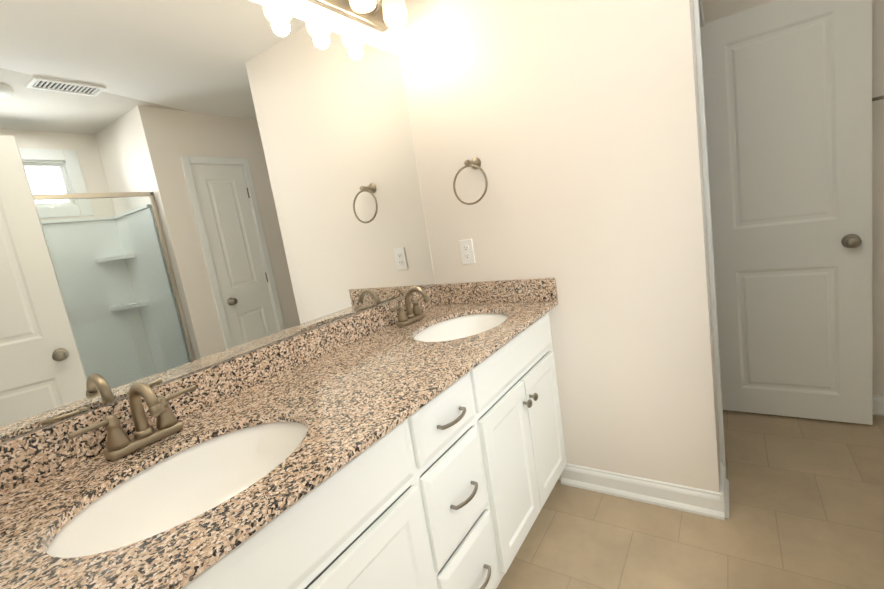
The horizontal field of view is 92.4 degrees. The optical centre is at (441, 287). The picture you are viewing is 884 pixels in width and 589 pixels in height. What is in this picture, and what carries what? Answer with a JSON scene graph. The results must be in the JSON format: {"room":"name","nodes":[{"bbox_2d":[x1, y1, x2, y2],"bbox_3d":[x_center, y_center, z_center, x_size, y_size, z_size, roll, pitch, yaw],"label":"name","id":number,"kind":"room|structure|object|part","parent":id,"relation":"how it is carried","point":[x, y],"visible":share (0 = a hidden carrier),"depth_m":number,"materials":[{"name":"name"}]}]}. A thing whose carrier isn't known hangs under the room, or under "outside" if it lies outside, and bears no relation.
{"room":"bathroom","nodes":[
{"label":"bathroom","id":0,"kind":"room"},
{"bbox_2d":[0,0,435,443],"bbox_3d":[-0.613,-0.054,1.435,0.128,2.440,2.070,-3,10,34],"label":"mirror glass","id":1,"kind":"object","parent":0,"point":[188,186],"depth_m":1.18,"materials":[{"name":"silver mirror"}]},
{"bbox_2d":[307,0,407,31],"bbox_3d":[-0.348,-1.165,1.641,0.186,0.187,0.620,-3,10,34],"label":"sconce","id":2,"kind":"object","parent":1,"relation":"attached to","point":[373,14],"visible":1,"depth_m":1.75,"materials":[{"name":"white glass"}]},
{"bbox_3d":[-0.312,-1.149,1.621,0.105,0.150,0.105,-3,10,34],"label":"lamp shade","id":3,"kind":"part","parent":2,"relation":"part of","materials":[{"name":"white glass"}]},
{"bbox_3d":[-0.302,-1.085,1.631,0.079,0.016,0.079,-3,10,34],"label":"bulb","id":4,"kind":"part","parent":2,"relation":"part of","materials":[{"name":"white glass"}]},
{"bbox_3d":[-0.257,-1.244,1.806,0.119,0.111,0.010,-3,10,34],"label":"arm","id":5,"kind":"part","parent":2,"relation":"part of"},
{"bbox_3d":[-0.203,-1.191,1.783,0.105,0.150,0.105,-3,10,34],"label":"lamp shade","id":6,"kind":"part","parent":2,"relation":"part of","materials":[{"name":"white glass"}]},
{"bbox_3d":[-0.193,-1.127,1.793,0.079,0.016,0.079,-3,10,34],"label":"bulb","id":7,"kind":"part","parent":2,"relation":"part of","materials":[{"name":"white glass"}]},
{"bbox_2d":[395,0,719,492],"bbox_3d":[0.452,-0.287,1.861,1.182,2.440,0.120,-3,10,34],"label":"wall","id":8,"kind":"structure","parent":0,"point":[572,126],"depth_m":1.71,"materials":[{"name":"paint"}]},
{"bbox_2d":[459,239,474,263],"bbox_3d":[0.119,-0.171,2.034,0.072,0.117,0.009,-3,10,34],"label":"electrical outlet","id":9,"kind":"object","parent":8,"relation":"attached to","point":[467,252],"visible":1,"depth_m":2.03,"materials":[{"name":"white plastic"}]},
{"bbox_2d":[453,157,487,204],"bbox_3d":[0.140,-0.475,1.889,0.174,0.207,0.094,-3,10,34],"label":"towel ring","id":10,"kind":"object","parent":8,"relation":"attached to","point":[474,163],"visible":1,"depth_m":1.87,"materials":[{"name":"silver metal"}]},
{"bbox_3d":[0.129,-0.551,1.878,0.052,0.052,0.091,-3,10,34],"label":"post","id":11,"kind":"part","parent":10,"relation":"part of","materials":[{"name":"silver metal"}]},
{"bbox_2d":[436,277,557,304],"bbox_3d":[0.238,0.020,1.994,0.613,0.101,0.020,-3,10,34],"label":"backsplash","id":12,"kind":"structure","parent":8,"relation":"attached to","point":[535,289],"depth_m":1.96,"materials":[{"name":"brown stone"}]},
{"bbox_2d":[561,463,724,519],"bbox_3d":[0.824,0.860,1.817,0.642,0.098,0.026,-3,10,34],"label":"baseboard","id":13,"kind":"structure","parent":8,"relation":"attached to","point":[703,502],"depth_m":1.79,"materials":[{"name":"white paint"}]},
{"bbox_2d":[496,410,883,588],"bbox_3d":[0.503,1.115,1.007,4.900,0.060,4.700,-3,10,34],"label":"floor","id":14,"kind":"structure","parent":0,"point":[806,503],"depth_m":1.61,"materials":[{"name":"tile"}]},
{"bbox_2d":[172,301,566,588],"bbox_3d":[-0.180,0.700,1.340,0.638,0.862,1.824,-3,10,34],"label":"bathroom vanity","id":15,"kind":"object","parent":14,"relation":"on","point":[413,438],"depth_m":1.10,"materials":[{"name":"white paint"}]},
{"bbox_2d":[0,301,555,588],"bbox_3d":[-0.251,0.270,1.276,0.630,0.020,1.824,-3,10,34],"label":"countertop","id":16,"kind":"structure","parent":15,"relation":"on","point":[366,385],"depth_m":0.95,"materials":[{"name":"brown stone"}]},
{"bbox_2d":[64,381,199,464],"bbox_3d":[-0.673,0.291,0.967,0.151,0.159,0.260,-3,10,34],"label":"faucet","id":17,"kind":"object","parent":16,"relation":"on","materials":[{"name":"gold metal"}]},
{"bbox_3d":[-0.673,0.281,0.965,0.130,0.138,0.028,-3,10,34],"label":"faucet spout","id":18,"kind":"part","parent":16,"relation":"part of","materials":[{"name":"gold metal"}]},
{"bbox_2d":[20,409,335,588],"bbox_3d":[-0.474,0.453,0.863,0.398,0.171,0.530,-3,10,34],"label":"sink","id":19,"kind":"object","parent":16,"relation":"in","point":[90,534],"depth_m":0.93,"materials":[{"name":"white ceramic"}]},
{"bbox_2d":[0,285,439,496],"bbox_3d":[-0.513,0.223,1.440,0.017,0.101,1.824,-3,10,34],"label":"backsplash","id":20,"kind":"structure","parent":16,"relation":"on","point":[24,459],"depth_m":1.21,"materials":[{"name":"brown stone"}]},
{"bbox_2d":[388,286,435,328],"bbox_3d":[-0.106,0.072,1.811,0.151,0.159,0.260,-3,10,34],"label":"faucet","id":21,"kind":"object","parent":16,"relation":"on","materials":[{"name":"gold metal"}]},
{"bbox_3d":[-0.106,0.062,1.809,0.130,0.138,0.028,-3,10,34],"label":"faucet spout","id":22,"kind":"part","parent":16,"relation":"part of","materials":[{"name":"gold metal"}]},
{"bbox_2d":[396,309,519,340],"bbox_3d":[0.093,0.235,1.707,0.398,0.171,0.530,-3,10,34],"label":"sink","id":23,"kind":"object","parent":16,"relation":"in","point":[461,324],"depth_m":1.88,"materials":[{"name":"white ceramic"}]},
{"bbox_3d":[-0.117,0.786,0.945,0.019,0.537,0.344,-3,10,34],"label":"door","id":24,"kind":"part","parent":15,"relation":"part of","materials":[{"name":"white paint"}]},
{"bbox_3d":[0.011,0.355,1.165,0.019,0.143,0.286,-3,10,34],"label":"drawer","id":25,"kind":"part","parent":15,"relation":"part of","materials":[{"name":"white paint"}]},
{"bbox_3d":[0.035,0.354,1.149,0.037,0.010,0.122,-3,10,34],"label":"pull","id":26,"kind":"part","parent":15,"relation":"part of","materials":[{"name":"silver metal"}]},
{"bbox_3d":[0.047,0.582,1.200,0.019,0.266,0.286,-3,10,34],"label":"drawer","id":27,"kind":"part","parent":15,"relation":"part of","materials":[{"name":"white paint"}]},
{"bbox_3d":[0.071,0.581,1.184,0.037,0.010,0.122,-3,10,34],"label":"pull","id":28,"kind":"part","parent":15,"relation":"part of","materials":[{"name":"silver metal"}]},
{"bbox_3d":[0.090,0.853,1.242,0.019,0.253,0.286,-3,10,34],"label":"drawer","id":29,"kind":"part","parent":15,"relation":"part of","materials":[{"name":"white paint"}]},
{"bbox_3d":[0.114,0.852,1.225,0.037,0.010,0.122,-3,10,34],"label":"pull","id":30,"kind":"part","parent":15,"relation":"part of","materials":[{"name":"silver metal"}]},
{"bbox_3d":[0.248,0.645,1.490,0.019,0.537,0.330,-3,10,34],"label":"door","id":31,"kind":"part","parent":15,"relation":"part of","materials":[{"name":"white paint"}]},
{"bbox_3d":[0.315,0.426,1.558,0.032,0.031,0.031,-3,10,34],"label":"knob","id":32,"kind":"part","parent":15,"relation":"part of","materials":[{"name":"silver metal"}]},
{"bbox_3d":[0.348,0.413,1.607,0.032,0.031,0.031,-3,10,34],"label":"knob","id":33,"kind":"part","parent":15,"relation":"part of","materials":[{"name":"silver metal"}]},
{"bbox_3d":[0.431,0.574,1.762,0.019,0.537,0.330,-3,10,34],"label":"door","id":34,"kind":"part","parent":15,"relation":"part of","materials":[{"name":"white paint"}]},
{"bbox_2d":[691,0,720,465],"bbox_3d":[1.214,-0.435,2.045,0.120,2.440,1.070,-3,10,34],"label":"wall","id":35,"kind":"structure","parent":0,"point":[705,226],"depth_m":1.64,"materials":[{"name":"paint"}]},
{"bbox_2d":[693,0,725,477],"bbox_3d":[1.279,-0.260,2.006,0.017,2.089,0.763,-3,10,34],"label":"door frame","id":36,"kind":"structure","parent":35,"relation":"attached to","point":[699,21],"depth_m":1.69,"materials":[{"name":"white paint"}]},
{"bbox_2d":[720,462,728,518],"bbox_3d":[1.154,0.821,1.731,0.026,0.098,0.232,-3,10,34],"label":"baseboard","id":37,"kind":"structure","parent":35,"relation":"attached to","point":[724,485],"depth_m":1.71,"materials":[{"name":"white paint"}]},
{"bbox_2d":[700,0,872,424],"bbox_3d":[1.678,-0.318,2.090,0.627,2.030,0.164,-3,10,35],"label":"door leaf","id":38,"kind":"structure","parent":35,"relation":"in","point":[788,97],"depth_m":2.05,"materials":[{"name":"white paint"}]},
{"bbox_2d":[702,0,883,394],"bbox_3d":[1.013,-0.511,2.745,3.520,2.440,0.120,-3,10,34],"label":"wall","id":39,"kind":"structure","parent":0,"point":[713,10],"depth_m":2.02,"materials":[{"name":"paint"}]},
{"bbox_2d":[872,395,883,415],"bbox_3d":[2.083,0.600,2.223,1.022,0.098,0.026,-3,10,34],"label":"baseboard","id":40,"kind":"structure","parent":39,"relation":"attached to","point":[877,404],"depth_m":2.14,"materials":[{"name":"white paint"}]},
{"bbox_2d":[872,95,883,100],"bbox_3d":[2.037,-0.853,1.857,0.444,0.044,0.060,-3,10,34],"label":"towel bar","id":41,"kind":"object","parent":39,"relation":"attached to","point":[878,98],"depth_m":1.89,"materials":[{"name":"silver metal"}]}
]}

